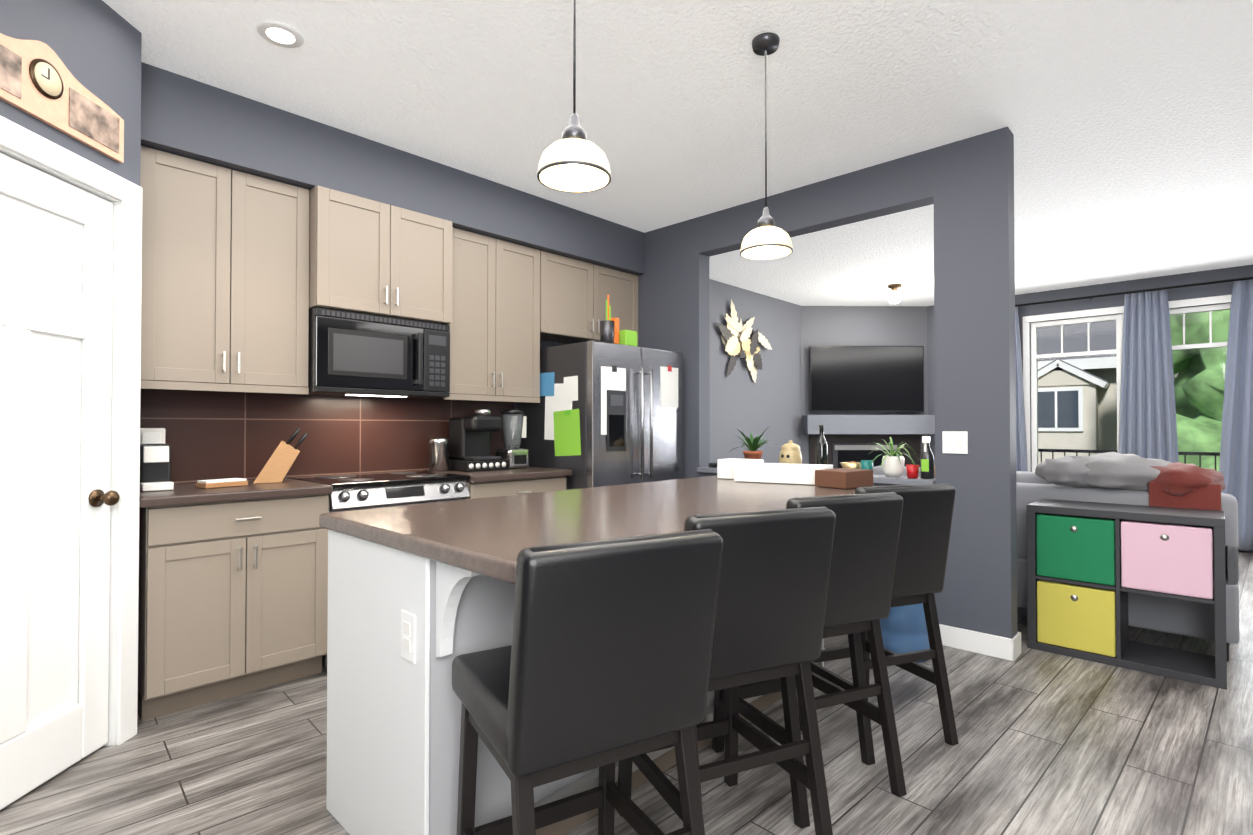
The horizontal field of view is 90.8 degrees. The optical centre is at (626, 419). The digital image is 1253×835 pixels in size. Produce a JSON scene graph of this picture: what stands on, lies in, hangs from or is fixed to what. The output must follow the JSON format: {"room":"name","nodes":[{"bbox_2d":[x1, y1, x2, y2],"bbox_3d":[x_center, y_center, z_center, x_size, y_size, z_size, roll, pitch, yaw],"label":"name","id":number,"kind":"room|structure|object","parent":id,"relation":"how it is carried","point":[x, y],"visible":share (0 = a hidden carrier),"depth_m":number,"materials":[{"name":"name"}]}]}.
{"room":"kitchen","nodes":[
{"label":"kitchen","id":0,"kind":"room"},
{"bbox_2d":[0,0,141,745],"bbox_3d":[-2.155,-0.160,1.864,0.521,2.738,1.983,0,-1,-1],"label":"wall","id":1,"kind":"structure","parent":0,"point":[95,46],"depth_m":2.26,"materials":[{"name":"grey paint"}]},
{"bbox_2d":[0,153,119,809],"bbox_3d":[-1.935,0.189,1.941,0.560,2.019,0.577,-1,-1,44],"label":"pantry door","id":2,"kind":"structure","parent":1,"relation":"in","point":[59,497],"depth_m":2.09,"materials":[{"name":"white paint"}]},
{"bbox_2d":[0,33,123,162],"bbox_3d":[-1.884,-1.094,2.002,0.027,0.250,0.640,0,-1,-1],"label":"wall clock","id":3,"kind":"object","parent":1,"relation":"attached to","point":[39,81],"visible":0.96,"depth_m":2.03,"materials":[{"name":"brown wood"}]},
{"bbox_2d":[0,116,141,745],"bbox_3d":[-1.886,0.147,1.863,0.016,2.124,1.080,0,-1,-1],"label":"door frame","id":4,"kind":"structure","parent":1,"relation":"attached to","point":[21,140],"depth_m":2.33,"materials":[{"name":"white paint"}]},
{"bbox_2d":[178,341,566,483],"bbox_3d":[-1.902,-0.141,3.516,0.250,2.740,5.100,-1,-1,44],"label":"wall","id":5,"kind":"structure","parent":0,"point":[544,344],"depth_m":4.69,"materials":[{"name":"grey paint"}]},
{"bbox_2d":[140,146,308,393],"bbox_3d":[-1.979,-0.675,3.019,0.330,1.014,0.696,-1,-1,44],"label":"upper cabinet","id":6,"kind":"object","parent":5,"relation":"attached to","point":[243,272],"depth_m":2.88,"materials":[{"name":"beige paint"}]},
{"bbox_2d":[445,228,548,401],"bbox_3d":[-0.937,-0.662,4.109,0.330,1.014,0.785,-1,-1,44],"label":"upper cabinet","id":7,"kind":"object","parent":5,"relation":"attached to","point":[503,286],"depth_m":3.98,"materials":[{"name":"beige paint"}]},
{"bbox_2d":[549,253,637,345],"bbox_3d":[-0.364,-0.880,4.711,0.330,0.564,0.993,-1,-1,44],"label":"upper cabinet","id":8,"kind":"object","parent":5,"relation":"attached to","point":[579,291],"depth_m":4.55,"materials":[{"name":"beige paint"}]},
{"bbox_2d":[141,62,643,274],"bbox_3d":[-1.111,-1.341,3.893,0.388,0.328,3.218,-1,-1,44],"label":"wall","id":9,"kind":"structure","parent":0,"point":[183,116],"depth_m":3.26,"materials":[{"name":"grey paint"}]},
{"bbox_2d":[309,186,456,325],"bbox_3d":[-1.441,-0.874,3.519,0.420,0.604,0.763,-1,-1,44],"label":"upper cabinet","id":10,"kind":"object","parent":9,"relation":"attached to","point":[367,256],"depth_m":3.33,"materials":[{"name":"beige paint"}]},
{"bbox_2d":[289,307,449,398],"bbox_3d":[-1.427,-0.350,3.500,0.438,0.433,0.756,-1,-1,44],"label":"microwave","id":11,"kind":"object","parent":10,"relation":"attached to","point":[352,354],"visible":1,"depth_m":3.34,"materials":[{"name":"black plastic"}]},
{"bbox_2d":[0,551,1252,834],"bbox_3d":[2.372,1.272,2.941,7.800,0.100,10.200,-1,-1,44],"label":"floor","id":12,"kind":"structure","parent":0,"point":[1052,743],"depth_m":2.16,"materials":[{"name":"grey wood"}]},
{"bbox_2d":[137,494,328,720],"bbox_3d":[-1.879,0.786,2.906,0.608,0.870,0.696,-1,-1,44],"label":"base cabinet","id":13,"kind":"object","parent":12,"relation":"on","point":[233,596],"depth_m":2.65,"materials":[{"name":"beige paint"}]},
{"bbox_2d":[139,478,332,509],"bbox_3d":[-1.873,0.329,2.887,0.648,0.040,0.727,-1,-1,44],"label":"countertop","id":14,"kind":"structure","parent":13,"relation":"on","point":[186,493],"depth_m":2.69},
{"bbox_2d":[140,428,165,443],"bbox_3d":[-2.207,0.172,2.857,0.115,0.270,0.110,-1,-1,44],"label":"charger","id":15,"kind":"object","parent":14,"relation":"on","point":[152,435],"visible":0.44,"depth_m":2.82,"materials":[{"name":"white plastic"}]},
{"bbox_2d":[140,443,173,491],"bbox_3d":[-2.078,0.205,2.719,0.190,0.200,0.110,-1,-1,44],"label":"coffee maker","id":16,"kind":"object","parent":14,"relation":"on","point":[155,467],"visible":0.88,"depth_m":2.68,"materials":[{"name":"black plastic"}]},
{"bbox_2d":[196,478,247,487],"bbox_3d":[-1.869,0.291,2.857,0.100,0.032,0.180,0,-1,32],"label":"notepad","id":17,"kind":"object","parent":14,"relation":"on","point":[219,483],"visible":1,"depth_m":2.82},
{"bbox_2d":[254,428,307,482],"bbox_3d":[-1.738,0.174,3.116,0.239,0.272,0.110,0,-1,-26],"label":"knife block","id":18,"kind":"object","parent":14,"relation":"on","point":[278,465],"visible":1,"depth_m":3.07,"materials":[{"name":"brown wood"}]},
{"bbox_2d":[288,470,469,668],"bbox_3d":[-1.344,0.770,3.408,0.663,0.916,0.758,-1,-1,44],"label":"range","id":19,"kind":"object","parent":12,"relation":"on","point":[359,491],"visible":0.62,"depth_m":3.23,"materials":[{"name":"silver metal"}]},
{"bbox_2d":[466,478,565,499],"bbox_3d":[-0.858,0.799,3.973,0.608,0.870,0.721,-1,-1,44],"label":"base cabinet","id":20,"kind":"object","parent":12,"relation":"on","point":[531,485],"depth_m":3.73,"materials":[{"name":"beige paint"}]},
{"bbox_2d":[422,467,571,481],"bbox_3d":[-0.839,0.342,3.970,0.648,0.040,0.738,-1,-1,44],"label":"countertop","id":21,"kind":"structure","parent":20,"relation":"on","point":[518,474],"depth_m":3.76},
{"bbox_2d":[429,437,448,471],"bbox_3d":[-1.174,0.214,3.875,0.120,0.210,0.120,-1,-1,44],"label":"canister","id":22,"kind":"object","parent":21,"relation":"on","point":[439,454],"visible":0.98,"depth_m":3.83,"materials":[{"name":"silver metal"}]},
{"bbox_2d":[449,409,506,471],"bbox_3d":[-0.979,0.127,4.001,0.310,0.388,0.300,-1,-1,44],"label":"coffee maker","id":23,"kind":"object","parent":21,"relation":"on","point":[469,443],"visible":0.94,"depth_m":3.93,"materials":[{"name":"black plastic"}]},
{"bbox_2d":[496,408,528,468],"bbox_3d":[-0.757,0.122,4.165,0.173,0.400,0.195,-1,-1,44],"label":"blender","id":24,"kind":"object","parent":21,"relation":"on","point":[513,453],"visible":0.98,"depth_m":4.10,"materials":[{"name":"silver metal"}]},
{"bbox_2d":[319,523,824,834],"bbox_3d":[0.065,0.780,2.422,0.790,0.870,2.112,-1,-1,44],"label":"kitchen island","id":25,"kind":"object","parent":12,"relation":"on","point":[420,597],"depth_m":1.65,"materials":[{"name":"grey"}]},
{"bbox_2d":[319,475,855,586],"bbox_3d":[0.145,0.321,2.356,1.036,0.044,2.140,-1,-1,44],"label":"island countertop","id":26,"kind":"structure","parent":25,"relation":"on","point":[483,537],"depth_m":1.87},
{"bbox_2d":[717,458,872,488],"bbox_3d":[0.789,0.254,3.028,0.781,0.100,0.301,-1,-1,44],"label":"boxes","id":27,"kind":"object","parent":26,"relation":"on","point":[761,471],"visible":0.96,"depth_m":2.93,"materials":[{"name":"white cardboard"}]},
{"bbox_2d":[452,529,722,834],"bbox_3d":[-0.109,0.718,1.381,0.440,0.977,0.511,0,-1,-30],"label":"stool","id":28,"kind":"object","parent":12,"relation":"on","point":[602,662],"visible":1,"depth_m":1.20,"materials":[{"name":"leather"}]},
{"bbox_2d":[518,295,682,489],"bbox_3d":[-0.165,0.199,4.485,0.856,2.082,0.924,-1,-1,44],"label":"fridge","id":29,"kind":"object","parent":12,"relation":"on","point":[607,410],"visible":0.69,"depth_m":4.15,"materials":[{"name":"grey metal"}]},
{"bbox_2d":[617,507,835,834],"bbox_3d":[0.262,0.722,1.777,0.440,0.977,0.511,0,-1,-24],"label":"stool","id":30,"kind":"object","parent":12,"relation":"on","point":[772,592],"visible":0.58,"depth_m":1.61,"materials":[{"name":"leather"}]},
{"bbox_2d":[712,492,906,828],"bbox_3d":[0.607,0.727,2.145,0.440,0.977,0.511,0,-1,-24],"label":"stool","id":31,"kind":"object","parent":12,"relation":"on","point":[864,557],"visible":0.46,"depth_m":1.99,"materials":[{"name":"leather"}]},
{"bbox_2d":[811,483,958,764],"bbox_3d":[0.955,0.731,2.481,0.440,0.977,0.511,0,-1,-20],"label":"stool","id":32,"kind":"object","parent":12,"relation":"on","point":[923,543],"visible":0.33,"depth_m":2.31,"materials":[{"name":"leather"}]},
{"bbox_2d":[880,603,929,662],"bbox_3d":[1.446,0.984,3.235,0.270,0.480,0.270,-1,-1,44],"label":"water jug","id":33,"kind":"object","parent":12,"relation":"on","point":[903,629],"visible":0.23,"depth_m":3.11,"materials":[{"name":"blue"}]},
{"bbox_2d":[873,452,1239,660],"bbox_3d":[2.583,0.712,4.146,2.150,1.049,1.057,-1,-1,44],"label":"sofa","id":34,"kind":"object","parent":12,"relation":"on","point":[1118,478],"visible":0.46,"depth_m":3.32,"materials":[{"name":"grey fabric"}]},
{"bbox_2d":[1027,499,1226,689],"bbox_3d":[2.572,0.840,3.206,0.770,0.770,0.390,-1,-1,44],"label":"shelf","id":35,"kind":"object","parent":12,"relation":"on","point":[1090,565],"visible":0.98,"depth_m":3.10,"materials":[{"name":"grey laminate"}]},
{"bbox_2d":[102,0,1252,305],"bbox_3d":[2.372,-1.568,2.975,7.800,0.100,10.200,-1,-1,44],"label":"ceiling","id":36,"kind":"structure","parent":0,"point":[1128,124],"depth_m":2.94,"materials":[{"name":"white paint"}]},
{"bbox_2d":[256,21,303,47],"bbox_3d":[-1.364,-1.517,2.438,0.164,0.010,0.164,-1,-1,44],"label":"recessed light","id":37,"kind":"object","parent":36,"relation":"in","point":[279,34],"visible":1,"depth_m":2.43,"materials":[{"name":"white plastic"}]},
{"bbox_2d":[537,0,610,192],"bbox_3d":[-0.146,-1.103,1.739,0.207,0.854,0.207,-1,-1,44],"label":"pendant light","id":38,"kind":"object","parent":36,"relation":"hanging from","point":[573,160],"visible":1,"depth_m":1.72,"materials":[{"name":"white glass"}]},
{"bbox_2d":[740,32,792,259],"bbox_3d":[0.559,-1.095,2.476,0.207,0.854,0.207,-1,-1,44],"label":"pendant light","id":39,"kind":"object","parent":36,"relation":"hanging from","point":[766,239],"visible":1,"depth_m":2.45,"materials":[{"name":"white glass"}]},
{"bbox_2d":[888,284,901,302],"bbox_3d":[2.924,-1.371,6.734,0.140,0.200,0.140,-1,-1,44],"label":"ceiling light","id":40,"kind":"object","parent":36,"relation":"attached to","point":[894,296],"visible":1,"depth_m":6.69,"materials":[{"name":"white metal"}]},
{"bbox_2d":[709,279,800,462],"bbox_3d":[1.514,-0.096,7.306,0.250,2.740,5.100,-1,-1,44],"label":"wall","id":41,"kind":"structure","parent":0,"point":[741,400],"depth_m":7.13,"materials":[{"name":"grey paint"}]},
{"bbox_2d":[717,300,771,381],"bbox_3d":[1.318,-0.862,6.873,0.062,0.878,1.071,-1,-1,44],"label":"artwork","id":42,"kind":"object","parent":41,"relation":"attached to","point":[745,343],"visible":0.98,"depth_m":6.80,"materials":[{"name":"beige metal"}]},
{"bbox_2d":[637,126,1016,638],"bbox_3d":[0.969,-0.132,4.231,2.908,2.738,0.220,-1,-1,44],"label":"wall","id":43,"kind":"structure","parent":0,"point":[965,187],"depth_m":3.35,"materials":[{"name":"grey paint"}]},
{"bbox_2d":[709,462,716,466],"bbox_3d":[0.707,0.328,4.496,0.180,0.030,0.130,-1,-1,44],"label":"clutter","id":44,"kind":"object","parent":43,"relation":"on","point":[712,464],"visible":0.27,"depth_m":4.49,"materials":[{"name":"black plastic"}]},
{"bbox_2d":[732,426,770,458],"bbox_3d":[0.930,0.190,4.359,0.499,0.304,0.460,-1,-1,44],"label":"plant","id":45,"kind":"object","parent":43,"relation":"on","point":[753,445],"visible":0.88,"depth_m":4.28,"materials":[{"name":"green plant"}]},
{"bbox_2d":[779,440,801,463],"bbox_3d":[1.092,0.236,4.118,0.150,0.205,0.157,-1,-1,44],"label":"cookie jar","id":46,"kind":"object","parent":43,"relation":"on","point":[790,452],"visible":0.83,"depth_m":4.07,"materials":[{"name":"ceramic"}]},
{"bbox_2d":[816,425,827,464],"bbox_3d":[1.260,0.185,3.990,0.076,0.305,0.076,-1,-1,44],"label":"wine bottle","id":47,"kind":"object","parent":43,"relation":"on","point":[821,451],"visible":0.77,"depth_m":3.96,"materials":[{"name":"black"}]},
{"bbox_2d":[840,461,860,468],"bbox_3d":[1.405,0.296,3.837,0.150,0.079,0.150,-1,-1,44],"label":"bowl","id":48,"kind":"object","parent":43,"relation":"on","point":[853,465],"visible":0.5,"depth_m":3.78,"materials":[{"name":"gold metal"}]},
{"bbox_2d":[861,460,872,469],"bbox_3d":[1.450,0.289,3.724,0.071,0.090,0.072,-1,-1,44],"label":"mug","id":49,"kind":"object","parent":43,"relation":"on","point":[865,464],"visible":0.67,"depth_m":3.70,"materials":[{"name":"teal ceramic"}]},
{"bbox_2d":[859,437,918,476],"bbox_3d":[1.535,0.218,3.658,0.443,0.231,0.442,-1,-1,44],"label":"plant","id":50,"kind":"object","parent":43,"relation":"on","point":[893,462],"visible":0.96,"depth_m":3.61,"materials":[{"name":"green plant"}]},
{"bbox_2d":[906,465,918,477],"bbox_3d":[1.638,0.295,3.538,0.071,0.075,0.072,-1,-1,44],"label":"cup","id":51,"kind":"object","parent":43,"relation":"on","point":[912,471],"visible":0.96,"depth_m":3.51,"materials":[{"name":"red"}]},
{"bbox_2d":[920,436,933,478],"bbox_3d":[1.711,0.212,3.521,0.072,0.240,0.086,-1,-1,44],"label":"bottle","id":52,"kind":"object","parent":43,"relation":"on","point":[927,464],"visible":1,"depth_m":3.50,"materials":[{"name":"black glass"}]},
{"bbox_2d":[942,431,967,453],"bbox_3d":[1.774,0.122,3.338,0.125,0.120,0.010,-1,-1,44],"label":"switch plate","id":53,"kind":"object","parent":43,"relation":"attached to","point":[954,442],"visible":1,"depth_m":3.33,"materials":[{"name":"white paint"}]},
{"bbox_2d":[939,624,1020,660],"bbox_3d":[0.916,1.183,4.245,3.055,0.110,0.160,-1,-1,44],"label":"baseboard","id":54,"kind":"structure","parent":43,"relation":"attached to","point":[985,644],"depth_m":3.23,"materials":[{"name":"white paint"}]},
{"bbox_2d":[801,306,934,468],"bbox_3d":[3.041,-0.089,7.838,1.626,2.738,0.340,0,-1,-1],"label":"wall","id":55,"kind":"structure","parent":0,"point":[847,435],"depth_m":7.88,"materials":[{"name":"grey paint"}]},
{"bbox_2d":[809,345,923,411],"bbox_3d":[3.040,-0.520,7.847,1.450,0.840,0.090,0,-1,-1],"label":"tv","id":56,"kind":"object","parent":55,"relation":"attached to","point":[866,378],"visible":1,"depth_m":7.80,"materials":[{"name":"black plastic"}]},
{"bbox_2d":[927,265,1252,551],"bbox_3d":[5.656,-0.108,6.321,7.100,2.740,0.200,-1,-1,44],"label":"wall","id":57,"kind":"structure","parent":0,"point":[1203,291],"depth_m":6.71,"materials":[{"name":"grey paint"}]},
{"bbox_2d":[1023,306,1123,471],"bbox_3d":[4.996,-0.244,6.876,0.976,1.921,0.112,-1,-1,44],"label":"window","id":58,"kind":"structure","parent":57,"relation":"in","point":[1087,320],"depth_m":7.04,"materials":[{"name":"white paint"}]},
{"bbox_2d":[1015,277,1252,306],"bbox_3d":[5.238,-1.321,6.470,3.490,0.040,0.179,-1,-1,44],"label":"curtain rod","id":59,"kind":"object","parent":57,"relation":"attached to","point":[1155,289],"visible":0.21,"depth_m":6.34,"materials":[{"name":"black metal"}]},
{"bbox_2d":[1015,307,1027,471],"bbox_3d":[4.384,-0.042,7.248,0.582,2.570,0.100,-1,-1,44],"label":"curtain","id":60,"kind":"object","parent":59,"relation":"hanging from","point":[1021,455],"visible":0.15,"depth_m":7.11,"materials":[{"name":"blue fabric"}]},
{"bbox_2d":[1118,289,1178,462],"bbox_3d":[5.336,-0.053,6.338,0.533,2.570,0.101,-1,-1,44],"label":"curtain","id":61,"kind":"object","parent":59,"relation":"hanging from","point":[1147,422],"visible":0.62,"depth_m":6.33,"materials":[{"name":"blue fabric"}]},
{"bbox_2d":[1219,279,1252,549],"bbox_3d":[5.989,-0.060,5.713,0.820,2.570,0.100,-1,-1,44],"label":"curtain","id":62,"kind":"object","parent":59,"relation":"hanging from","point":[1236,461],"visible":0.75,"depth_m":5.87,"materials":[{"name":"blue fabric"}]},
{"bbox_2d":[1168,295,1231,468],"bbox_3d":[5.719,-0.007,6.182,0.836,2.411,0.112,-1,-1,44],"label":"window","id":63,"kind":"structure","parent":57,"relation":"in","point":[1206,301],"depth_m":6.16,"materials":[{"name":"white paint"}]},
{"label":"outside","id":64,"kind":"structure","parent":0,"visible":0},
{"bbox_3d":[15.347,4.460,18.792,32.000,0.100,31.300,-1,-1,44],"label":"ground","id":65,"kind":"structure","parent":64,"visible":0},
{"bbox_2d":[1038,449,1219,469],"bbox_3d":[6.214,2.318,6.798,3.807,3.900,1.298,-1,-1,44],"label":"railing","id":66,"kind":"object","parent":65,"relation":"on","point":[1076,451],"depth_m":7.82,"materials":[{"name":"grey metal"}]},
{"bbox_2d":[1170,310,1229,470],"bbox_3d":[14.991,-1.792,7.993,13.387,12.148,8.034,-1,-1,44],"label":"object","id":67,"kind":"object","parent":65,"relation":"on","point":[1185,402],"depth_m":10.34,"materials":[{"name":"green plant"}]}
]}

